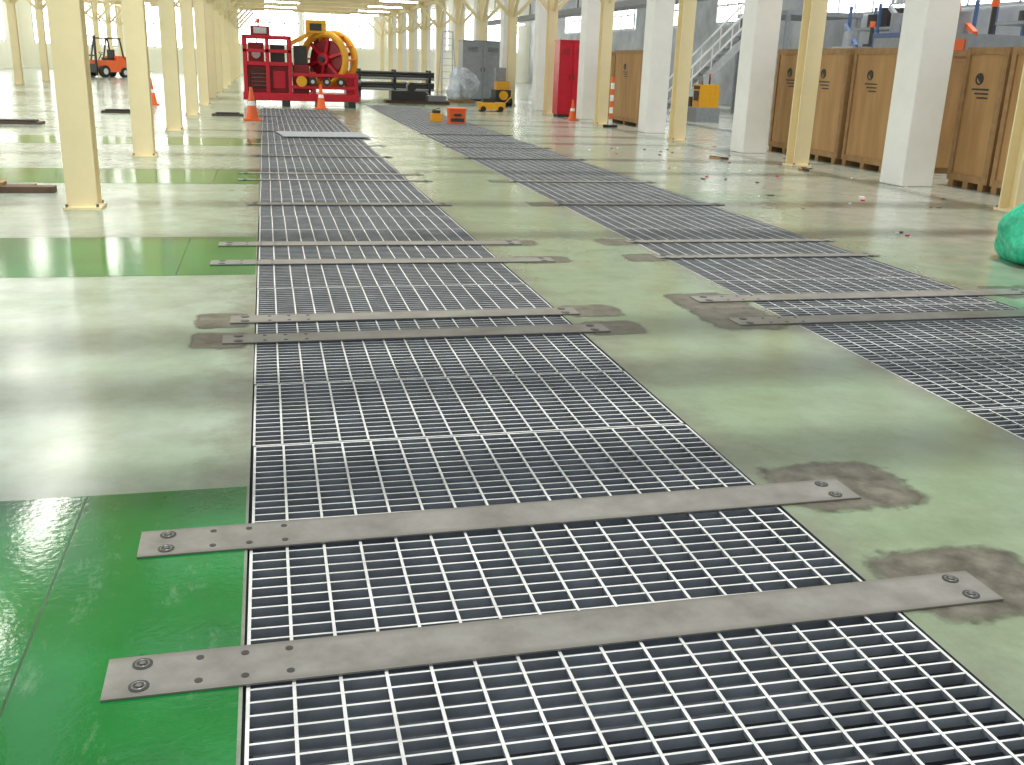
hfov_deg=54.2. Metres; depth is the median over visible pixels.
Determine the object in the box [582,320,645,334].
cement stain
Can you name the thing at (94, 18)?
steel column
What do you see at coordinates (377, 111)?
floor grating
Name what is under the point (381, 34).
steel column
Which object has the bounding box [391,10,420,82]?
steel column
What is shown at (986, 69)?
wooden crate
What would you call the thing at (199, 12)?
steel column
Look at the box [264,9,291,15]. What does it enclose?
lamp
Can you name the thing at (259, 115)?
cover plate
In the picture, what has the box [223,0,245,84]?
steel column
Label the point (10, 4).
steel column
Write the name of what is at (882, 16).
storage rack
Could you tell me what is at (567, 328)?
cover plate
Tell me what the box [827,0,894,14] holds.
window
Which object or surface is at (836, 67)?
wooden crate
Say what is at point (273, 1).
lamp
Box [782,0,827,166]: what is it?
steel column
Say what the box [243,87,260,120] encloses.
traffic cone
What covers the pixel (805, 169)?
timber offcut
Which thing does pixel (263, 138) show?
floor grating
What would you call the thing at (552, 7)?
steel column
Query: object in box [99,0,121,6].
ceiling beam
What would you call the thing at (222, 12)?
steel column
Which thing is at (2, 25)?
window
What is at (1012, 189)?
steel column
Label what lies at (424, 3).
ceiling beam
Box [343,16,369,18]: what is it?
lamp
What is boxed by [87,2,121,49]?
steel column
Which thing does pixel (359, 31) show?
window
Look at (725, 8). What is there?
window
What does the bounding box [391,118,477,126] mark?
floor grating
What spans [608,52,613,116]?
wooden crate
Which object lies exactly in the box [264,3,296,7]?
lamp
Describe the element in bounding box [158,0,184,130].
steel column
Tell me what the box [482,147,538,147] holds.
cover plate
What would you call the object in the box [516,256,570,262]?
cement stain
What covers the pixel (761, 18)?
concrete pillar
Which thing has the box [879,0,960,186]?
concrete pillar
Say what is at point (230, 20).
steel column
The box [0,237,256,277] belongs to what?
paint
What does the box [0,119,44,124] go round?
plates
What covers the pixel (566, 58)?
tall cabinet
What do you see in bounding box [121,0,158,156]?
steel column
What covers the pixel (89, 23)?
window
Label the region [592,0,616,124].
steel column
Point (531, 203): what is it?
cement stain
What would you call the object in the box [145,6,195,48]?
window
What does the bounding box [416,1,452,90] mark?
steel column
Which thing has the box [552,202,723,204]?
cover plate
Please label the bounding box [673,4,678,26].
window
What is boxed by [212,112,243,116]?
plates
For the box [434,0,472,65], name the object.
steel column
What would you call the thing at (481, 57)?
tall cabinet
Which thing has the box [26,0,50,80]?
steel column
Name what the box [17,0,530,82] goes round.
wall
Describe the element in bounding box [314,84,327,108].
traffic cone
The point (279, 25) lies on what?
window
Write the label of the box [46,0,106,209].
steel column
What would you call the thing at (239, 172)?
cover plate
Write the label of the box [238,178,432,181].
cover plate
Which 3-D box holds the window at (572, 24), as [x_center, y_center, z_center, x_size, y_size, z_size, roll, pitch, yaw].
[4.687,-25.885,71.601,0.110,1.680,6.080,-2,18,-13]
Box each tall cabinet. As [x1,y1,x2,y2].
[458,40,499,100]
[552,40,579,116]
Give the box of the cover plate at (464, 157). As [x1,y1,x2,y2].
[464,157,586,159]
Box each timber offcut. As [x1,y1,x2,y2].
[709,156,728,159]
[798,167,808,171]
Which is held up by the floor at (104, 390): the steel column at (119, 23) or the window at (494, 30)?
the steel column at (119, 23)
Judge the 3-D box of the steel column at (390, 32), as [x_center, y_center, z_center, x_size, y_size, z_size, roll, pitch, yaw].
[-9.150,-25.164,75.381,2.586,4.599,2.586,-2,18,-13]
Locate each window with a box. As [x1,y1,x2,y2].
[0,0,5,40]
[30,1,118,46]
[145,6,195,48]
[238,10,299,45]
[303,13,373,48]
[397,8,449,50]
[465,10,519,52]
[564,16,580,33]
[613,9,635,30]
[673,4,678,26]
[715,0,744,23]
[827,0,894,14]
[961,0,1023,7]
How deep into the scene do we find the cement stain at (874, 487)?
4.12 m
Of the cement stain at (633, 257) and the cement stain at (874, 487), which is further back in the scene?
the cement stain at (633, 257)
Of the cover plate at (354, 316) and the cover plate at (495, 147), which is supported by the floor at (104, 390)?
the cover plate at (354, 316)
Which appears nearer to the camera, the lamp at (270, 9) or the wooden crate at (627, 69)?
the wooden crate at (627, 69)
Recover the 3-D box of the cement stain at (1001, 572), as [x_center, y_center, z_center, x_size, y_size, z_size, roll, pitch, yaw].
[1.526,0.663,3.348,0.678,0.001,0.551,-2,18,-13]
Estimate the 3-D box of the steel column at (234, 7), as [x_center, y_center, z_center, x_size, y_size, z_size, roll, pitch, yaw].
[-18.836,-23.139,67.989,1.913,4.599,1.913,12,20,29]
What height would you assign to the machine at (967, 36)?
3.098 m
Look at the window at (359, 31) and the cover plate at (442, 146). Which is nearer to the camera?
the cover plate at (442, 146)
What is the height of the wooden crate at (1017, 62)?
2.050 m
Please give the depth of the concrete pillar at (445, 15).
56.10 m
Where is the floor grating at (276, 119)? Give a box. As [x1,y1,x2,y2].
[262,113,340,121]
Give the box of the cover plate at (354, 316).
[230,307,579,323]
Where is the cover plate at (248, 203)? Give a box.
[247,202,450,204]
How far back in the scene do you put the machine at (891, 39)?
22.82 m
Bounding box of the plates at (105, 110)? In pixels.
[101,109,129,112]
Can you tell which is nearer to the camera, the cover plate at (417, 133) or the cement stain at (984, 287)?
the cement stain at (984, 287)
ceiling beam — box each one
[30,0,393,16]
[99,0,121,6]
[105,0,403,13]
[192,0,414,10]
[292,0,428,6]
[385,0,446,17]
[413,0,444,1]
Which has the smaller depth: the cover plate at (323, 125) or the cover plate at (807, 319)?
the cover plate at (807, 319)
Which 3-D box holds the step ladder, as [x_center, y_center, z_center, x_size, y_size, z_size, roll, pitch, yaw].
[-2.870,-14.100,44.396,0.751,2.838,1.259,-2,18,-13]
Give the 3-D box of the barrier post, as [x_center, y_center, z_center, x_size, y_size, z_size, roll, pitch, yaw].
[2.726,-7.670,27.354,0.400,1.330,0.400,-2,18,-13]
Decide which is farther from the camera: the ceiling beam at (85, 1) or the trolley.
the ceiling beam at (85, 1)
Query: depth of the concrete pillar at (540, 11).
35.47 m
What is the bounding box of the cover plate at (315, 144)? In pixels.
[245,143,334,144]
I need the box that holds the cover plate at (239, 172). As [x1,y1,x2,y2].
[239,172,423,174]
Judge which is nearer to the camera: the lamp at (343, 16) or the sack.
the sack
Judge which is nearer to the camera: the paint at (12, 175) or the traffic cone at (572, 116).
the paint at (12, 175)
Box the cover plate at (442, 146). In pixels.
[442,146,472,146]
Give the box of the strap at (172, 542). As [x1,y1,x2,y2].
[137,479,860,558]
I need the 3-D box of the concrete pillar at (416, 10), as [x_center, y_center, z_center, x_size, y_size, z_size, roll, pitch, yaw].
[-6.584,-22.468,66.576,0.540,5.000,0.600,-2,18,-13]
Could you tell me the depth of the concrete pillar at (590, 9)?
30.32 m
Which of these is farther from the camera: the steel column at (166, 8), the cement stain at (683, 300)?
the steel column at (166, 8)
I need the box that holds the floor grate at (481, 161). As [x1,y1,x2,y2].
[434,140,589,164]
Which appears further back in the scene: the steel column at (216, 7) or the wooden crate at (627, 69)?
the steel column at (216, 7)
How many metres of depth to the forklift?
57.92 m
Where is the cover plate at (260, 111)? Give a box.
[260,111,325,112]
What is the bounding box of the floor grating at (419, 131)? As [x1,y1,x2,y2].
[409,127,502,135]
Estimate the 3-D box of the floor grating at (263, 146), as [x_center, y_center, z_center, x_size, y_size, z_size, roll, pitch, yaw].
[-3.685,-4.436,18.789,1.985,0.038,1.715,-2,18,-13]
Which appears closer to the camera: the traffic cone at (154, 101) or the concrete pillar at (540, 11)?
the traffic cone at (154, 101)
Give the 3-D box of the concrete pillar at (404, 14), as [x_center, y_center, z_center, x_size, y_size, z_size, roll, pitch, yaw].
[-7.868,-24.169,71.755,0.540,5.000,0.600,-2,18,-13]
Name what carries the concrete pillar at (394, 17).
on the floor at (104, 390)
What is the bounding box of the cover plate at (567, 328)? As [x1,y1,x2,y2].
[222,323,610,343]
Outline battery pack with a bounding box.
[430,108,441,121]
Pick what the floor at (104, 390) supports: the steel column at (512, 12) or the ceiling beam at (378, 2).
the steel column at (512, 12)
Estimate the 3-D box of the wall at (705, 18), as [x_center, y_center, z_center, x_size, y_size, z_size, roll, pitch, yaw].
[11.995,-15.906,43.168,0.300,8.000,90.000,-2,18,-13]
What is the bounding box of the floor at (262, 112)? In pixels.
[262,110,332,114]
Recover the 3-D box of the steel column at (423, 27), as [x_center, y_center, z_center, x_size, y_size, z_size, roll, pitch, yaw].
[-5.229,-19.969,59.568,1.913,4.599,1.913,12,20,29]
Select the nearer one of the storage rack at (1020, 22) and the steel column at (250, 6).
the storage rack at (1020, 22)
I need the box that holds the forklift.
[87,35,126,77]
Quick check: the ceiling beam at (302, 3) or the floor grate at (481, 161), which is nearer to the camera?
the floor grate at (481, 161)
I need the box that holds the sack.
[994,202,1023,264]
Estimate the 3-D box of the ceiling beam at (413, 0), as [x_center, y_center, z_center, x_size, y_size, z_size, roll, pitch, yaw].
[-17.065,-20.216,50.831,27.600,0.410,0.500,-2,18,-13]
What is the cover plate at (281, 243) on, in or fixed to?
on the floor at (104, 390)
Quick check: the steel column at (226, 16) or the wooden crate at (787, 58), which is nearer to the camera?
the wooden crate at (787, 58)
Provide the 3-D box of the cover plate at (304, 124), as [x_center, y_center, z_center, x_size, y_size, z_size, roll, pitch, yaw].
[-5.344,-6.167,23.927,0.753,0.011,0.231,-2,18,-13]
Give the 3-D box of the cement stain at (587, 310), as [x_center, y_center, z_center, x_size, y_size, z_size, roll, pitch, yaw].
[0.551,-0.492,6.853,0.471,0.001,0.406,-2,18,-13]
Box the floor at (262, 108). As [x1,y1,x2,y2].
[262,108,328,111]
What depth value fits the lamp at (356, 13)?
62.30 m
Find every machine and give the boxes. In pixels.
[242,18,360,107]
[490,68,512,105]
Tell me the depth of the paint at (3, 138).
18.43 m
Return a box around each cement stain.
[190,332,246,348]
[195,313,246,328]
[486,240,536,245]
[489,180,513,182]
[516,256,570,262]
[529,202,558,205]
[563,305,622,316]
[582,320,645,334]
[594,239,631,244]
[622,254,664,260]
[665,292,753,309]
[691,308,786,329]
[761,462,924,511]
[869,547,1023,622]
[979,286,1023,297]
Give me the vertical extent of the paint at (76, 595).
0.002 m
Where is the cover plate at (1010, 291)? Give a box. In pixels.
[689,288,1023,302]
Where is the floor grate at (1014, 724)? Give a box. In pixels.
[244,154,1023,764]
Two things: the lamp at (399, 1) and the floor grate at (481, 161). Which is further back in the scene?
the lamp at (399, 1)
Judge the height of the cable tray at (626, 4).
2.400 m
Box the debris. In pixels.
[588,146,944,235]
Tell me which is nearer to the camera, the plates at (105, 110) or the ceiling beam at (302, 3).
the plates at (105, 110)
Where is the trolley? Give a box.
[477,95,512,111]
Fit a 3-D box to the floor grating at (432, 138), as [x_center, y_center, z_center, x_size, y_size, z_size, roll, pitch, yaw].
[-0.898,-5.359,21.984,1.926,0.040,1.723,-2,18,-13]
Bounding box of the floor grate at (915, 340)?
[482,164,1023,439]
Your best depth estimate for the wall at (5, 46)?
72.08 m
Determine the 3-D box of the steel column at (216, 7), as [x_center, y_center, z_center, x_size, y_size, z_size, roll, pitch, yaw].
[-12.277,-14.451,41.541,1.913,4.599,1.913,12,20,29]
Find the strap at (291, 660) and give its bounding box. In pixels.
[100,571,1003,701]
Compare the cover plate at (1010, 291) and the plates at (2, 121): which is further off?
the plates at (2, 121)
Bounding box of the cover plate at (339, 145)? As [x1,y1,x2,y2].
[339,145,385,145]
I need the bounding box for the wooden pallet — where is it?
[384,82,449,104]
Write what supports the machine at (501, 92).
on the floor at (104, 390)
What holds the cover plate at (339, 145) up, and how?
on the floor at (104, 390)
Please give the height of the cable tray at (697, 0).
1.900 m
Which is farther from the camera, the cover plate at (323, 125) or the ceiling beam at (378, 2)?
the ceiling beam at (378, 2)
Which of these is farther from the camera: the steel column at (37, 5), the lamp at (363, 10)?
the lamp at (363, 10)
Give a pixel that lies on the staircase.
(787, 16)
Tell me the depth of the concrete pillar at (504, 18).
40.45 m
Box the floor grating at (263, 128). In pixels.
[262,122,350,130]
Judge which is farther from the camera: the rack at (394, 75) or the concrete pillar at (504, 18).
the rack at (394, 75)
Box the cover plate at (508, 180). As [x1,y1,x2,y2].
[508,180,656,182]
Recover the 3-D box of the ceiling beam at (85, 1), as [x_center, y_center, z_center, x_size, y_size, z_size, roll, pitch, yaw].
[-22.312,-27.166,71.989,27.600,0.410,0.500,-2,18,-13]
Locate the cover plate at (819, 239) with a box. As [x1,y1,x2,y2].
[624,238,834,242]
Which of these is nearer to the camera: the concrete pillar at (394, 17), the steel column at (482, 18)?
the steel column at (482, 18)
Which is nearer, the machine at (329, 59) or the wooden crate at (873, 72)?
the wooden crate at (873, 72)
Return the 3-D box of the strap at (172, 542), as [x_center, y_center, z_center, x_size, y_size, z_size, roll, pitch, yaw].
[0.049,0.486,3.714,2.706,0.012,0.191,-3,18,-14]
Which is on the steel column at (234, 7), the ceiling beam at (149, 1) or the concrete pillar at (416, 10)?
the ceiling beam at (149, 1)
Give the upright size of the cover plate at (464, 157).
0.012 m
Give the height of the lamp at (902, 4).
0.380 m
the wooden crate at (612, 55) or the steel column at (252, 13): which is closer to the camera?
the wooden crate at (612, 55)
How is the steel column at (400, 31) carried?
on the floor at (104, 390)
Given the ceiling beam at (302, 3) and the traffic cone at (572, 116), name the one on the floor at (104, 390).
the traffic cone at (572, 116)
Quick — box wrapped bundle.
[446,66,479,102]
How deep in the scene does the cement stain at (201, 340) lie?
5.80 m
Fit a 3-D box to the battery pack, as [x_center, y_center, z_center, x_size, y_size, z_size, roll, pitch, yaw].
[-2.068,-7.303,27.259,0.300,0.370,0.300,-2,18,-13]
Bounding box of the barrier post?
[603,77,617,127]
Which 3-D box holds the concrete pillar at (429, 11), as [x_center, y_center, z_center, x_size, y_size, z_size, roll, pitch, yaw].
[-5.300,-20.766,61.398,0.540,5.000,0.600,-2,18,-13]
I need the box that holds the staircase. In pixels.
[667,2,862,111]
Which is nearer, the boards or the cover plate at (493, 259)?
the cover plate at (493, 259)
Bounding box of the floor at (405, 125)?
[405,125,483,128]
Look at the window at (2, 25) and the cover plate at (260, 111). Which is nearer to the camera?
the cover plate at (260, 111)
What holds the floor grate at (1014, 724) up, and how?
on the floor at (104, 390)
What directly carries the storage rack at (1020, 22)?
on the floor at (104, 390)
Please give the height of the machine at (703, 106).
1.475 m
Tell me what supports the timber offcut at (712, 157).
on the floor at (104, 390)
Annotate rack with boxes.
[356,68,433,96]
[848,0,979,46]
[994,0,1023,35]
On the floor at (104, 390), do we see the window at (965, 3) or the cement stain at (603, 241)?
the cement stain at (603, 241)
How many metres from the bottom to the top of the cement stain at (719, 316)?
0.001 m
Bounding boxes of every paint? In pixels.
[0,135,260,145]
[0,167,258,183]
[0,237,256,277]
[0,486,246,764]
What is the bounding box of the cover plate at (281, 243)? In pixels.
[218,241,521,245]
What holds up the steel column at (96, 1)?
on the floor at (104, 390)
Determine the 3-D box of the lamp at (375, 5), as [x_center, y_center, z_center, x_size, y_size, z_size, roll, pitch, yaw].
[-6.575,-19.619,51.791,1.800,0.380,0.320,-2,18,-13]
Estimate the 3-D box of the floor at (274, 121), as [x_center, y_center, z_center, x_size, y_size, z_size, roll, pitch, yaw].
[-5.293,-6.566,25.277,1.984,0.037,0.857,-2,18,-13]
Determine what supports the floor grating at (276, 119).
in the floor at (104, 390)
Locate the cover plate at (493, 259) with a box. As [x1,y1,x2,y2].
[210,257,555,264]
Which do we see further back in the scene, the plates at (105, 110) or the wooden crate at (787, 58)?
the plates at (105, 110)
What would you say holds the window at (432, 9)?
in the wall at (368, 59)
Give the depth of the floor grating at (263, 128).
23.47 m
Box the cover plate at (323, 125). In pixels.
[323,125,356,125]
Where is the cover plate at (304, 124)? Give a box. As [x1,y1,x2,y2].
[272,124,304,124]
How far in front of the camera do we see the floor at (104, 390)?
5.96 m
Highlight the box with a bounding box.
[446,107,466,123]
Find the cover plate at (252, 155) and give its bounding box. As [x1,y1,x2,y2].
[252,155,392,157]
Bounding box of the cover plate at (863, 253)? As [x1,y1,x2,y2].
[653,252,879,258]
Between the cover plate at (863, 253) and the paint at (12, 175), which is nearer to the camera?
the cover plate at (863, 253)
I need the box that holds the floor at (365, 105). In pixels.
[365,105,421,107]
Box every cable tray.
[488,0,678,25]
[558,0,705,17]
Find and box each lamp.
[264,0,299,3]
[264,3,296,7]
[264,7,293,11]
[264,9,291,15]
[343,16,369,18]
[350,9,378,15]
[358,8,389,12]
[367,0,402,7]
[380,0,418,2]
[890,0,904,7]
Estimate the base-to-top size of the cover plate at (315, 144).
0.011 m
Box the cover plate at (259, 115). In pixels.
[259,115,342,117]
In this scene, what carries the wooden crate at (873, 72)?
on the floor at (104, 390)
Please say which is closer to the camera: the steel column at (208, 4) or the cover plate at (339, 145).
the cover plate at (339, 145)
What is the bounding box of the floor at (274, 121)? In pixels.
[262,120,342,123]
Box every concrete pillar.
[393,16,396,70]
[403,13,406,81]
[408,9,417,82]
[420,5,430,82]
[435,1,446,89]
[452,0,464,69]
[474,0,487,40]
[499,0,507,70]
[532,0,546,109]
[576,0,600,119]
[638,0,674,132]
[730,0,782,152]
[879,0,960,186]
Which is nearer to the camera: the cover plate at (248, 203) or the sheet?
the cover plate at (248, 203)
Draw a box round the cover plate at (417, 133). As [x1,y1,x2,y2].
[417,133,512,135]
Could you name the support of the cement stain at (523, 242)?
on the floor at (104, 390)
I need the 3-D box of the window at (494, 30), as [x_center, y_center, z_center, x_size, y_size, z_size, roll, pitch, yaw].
[-1.858,-29.411,83.878,5.080,3.280,0.110,-2,18,-13]
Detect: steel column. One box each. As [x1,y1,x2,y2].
[3,0,24,84]
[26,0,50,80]
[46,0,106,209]
[85,0,98,14]
[86,0,114,73]
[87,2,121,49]
[100,6,123,55]
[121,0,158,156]
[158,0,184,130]
[179,0,200,115]
[193,0,210,104]
[204,0,218,97]
[213,0,228,91]
[219,0,237,87]
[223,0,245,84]
[227,0,250,81]
[231,2,251,79]
[233,6,252,77]
[236,10,253,75]
[366,19,397,70]
[373,16,407,80]
[381,13,408,81]
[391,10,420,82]
[403,6,434,82]
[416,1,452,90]
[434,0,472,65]
[461,0,499,40]
[495,0,533,105]
[539,0,568,113]
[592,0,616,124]
[666,0,696,140]
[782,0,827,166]
[993,65,1023,211]
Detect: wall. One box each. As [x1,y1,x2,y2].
[0,0,23,68]
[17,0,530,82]
[528,0,1023,108]
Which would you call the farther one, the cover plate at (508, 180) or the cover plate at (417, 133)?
the cover plate at (417, 133)
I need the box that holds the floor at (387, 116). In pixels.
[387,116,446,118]
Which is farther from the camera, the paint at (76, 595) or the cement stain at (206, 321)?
the cement stain at (206, 321)
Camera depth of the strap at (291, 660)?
2.92 m
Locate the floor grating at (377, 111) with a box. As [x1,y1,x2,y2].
[367,106,446,117]
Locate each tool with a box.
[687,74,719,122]
[830,21,875,48]
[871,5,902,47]
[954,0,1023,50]
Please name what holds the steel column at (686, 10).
on the floor at (104, 390)
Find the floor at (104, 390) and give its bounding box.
[0,67,1023,764]
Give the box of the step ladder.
[437,31,455,95]
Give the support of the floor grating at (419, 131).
on the floor at (104, 390)
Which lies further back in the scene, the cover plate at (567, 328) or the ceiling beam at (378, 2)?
the ceiling beam at (378, 2)
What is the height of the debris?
0.014 m
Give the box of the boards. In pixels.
[0,180,56,192]
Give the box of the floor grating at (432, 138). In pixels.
[423,134,521,141]
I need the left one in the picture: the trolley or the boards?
the boards
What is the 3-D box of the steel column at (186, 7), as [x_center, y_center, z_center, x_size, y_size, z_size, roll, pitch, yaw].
[-8.342,-9.239,25.673,1.913,4.599,1.913,12,20,29]
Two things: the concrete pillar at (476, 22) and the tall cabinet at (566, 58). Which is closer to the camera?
the tall cabinet at (566, 58)
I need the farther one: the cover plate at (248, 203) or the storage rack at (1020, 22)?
the storage rack at (1020, 22)
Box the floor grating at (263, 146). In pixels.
[261,141,372,149]
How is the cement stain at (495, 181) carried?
on the floor at (104, 390)
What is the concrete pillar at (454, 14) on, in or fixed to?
on the floor at (104, 390)
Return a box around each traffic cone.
[150,78,159,104]
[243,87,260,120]
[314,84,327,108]
[566,100,578,120]
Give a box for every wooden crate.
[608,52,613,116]
[612,50,642,126]
[768,49,797,153]
[809,48,854,163]
[841,48,966,172]
[946,47,1013,191]
[989,47,1023,194]
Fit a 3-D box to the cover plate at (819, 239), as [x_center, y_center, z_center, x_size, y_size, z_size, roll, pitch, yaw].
[2.159,-1.396,9.831,2.200,0.012,0.157,-2,18,-13]
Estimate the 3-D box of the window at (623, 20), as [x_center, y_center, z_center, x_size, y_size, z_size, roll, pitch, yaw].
[6.751,-23.151,63.278,0.110,1.680,6.080,-2,18,-13]
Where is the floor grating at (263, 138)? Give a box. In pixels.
[261,130,364,142]
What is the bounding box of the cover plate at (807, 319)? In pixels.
[728,309,1023,325]
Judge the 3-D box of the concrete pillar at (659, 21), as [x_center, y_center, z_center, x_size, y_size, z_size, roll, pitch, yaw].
[3.690,-8.858,25.148,0.540,5.000,0.600,-2,18,-13]
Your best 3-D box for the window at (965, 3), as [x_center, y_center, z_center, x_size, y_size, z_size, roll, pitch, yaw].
[15.007,-12.215,29.988,0.110,1.680,6.080,-2,18,-13]
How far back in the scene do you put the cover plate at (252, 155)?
16.65 m
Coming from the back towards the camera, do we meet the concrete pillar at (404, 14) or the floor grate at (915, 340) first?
the concrete pillar at (404, 14)
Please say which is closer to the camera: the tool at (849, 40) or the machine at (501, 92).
the tool at (849, 40)
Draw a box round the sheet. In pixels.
[276,131,371,137]
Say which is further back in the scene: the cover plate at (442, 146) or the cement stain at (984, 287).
the cover plate at (442, 146)
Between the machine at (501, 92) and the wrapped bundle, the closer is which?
the machine at (501, 92)

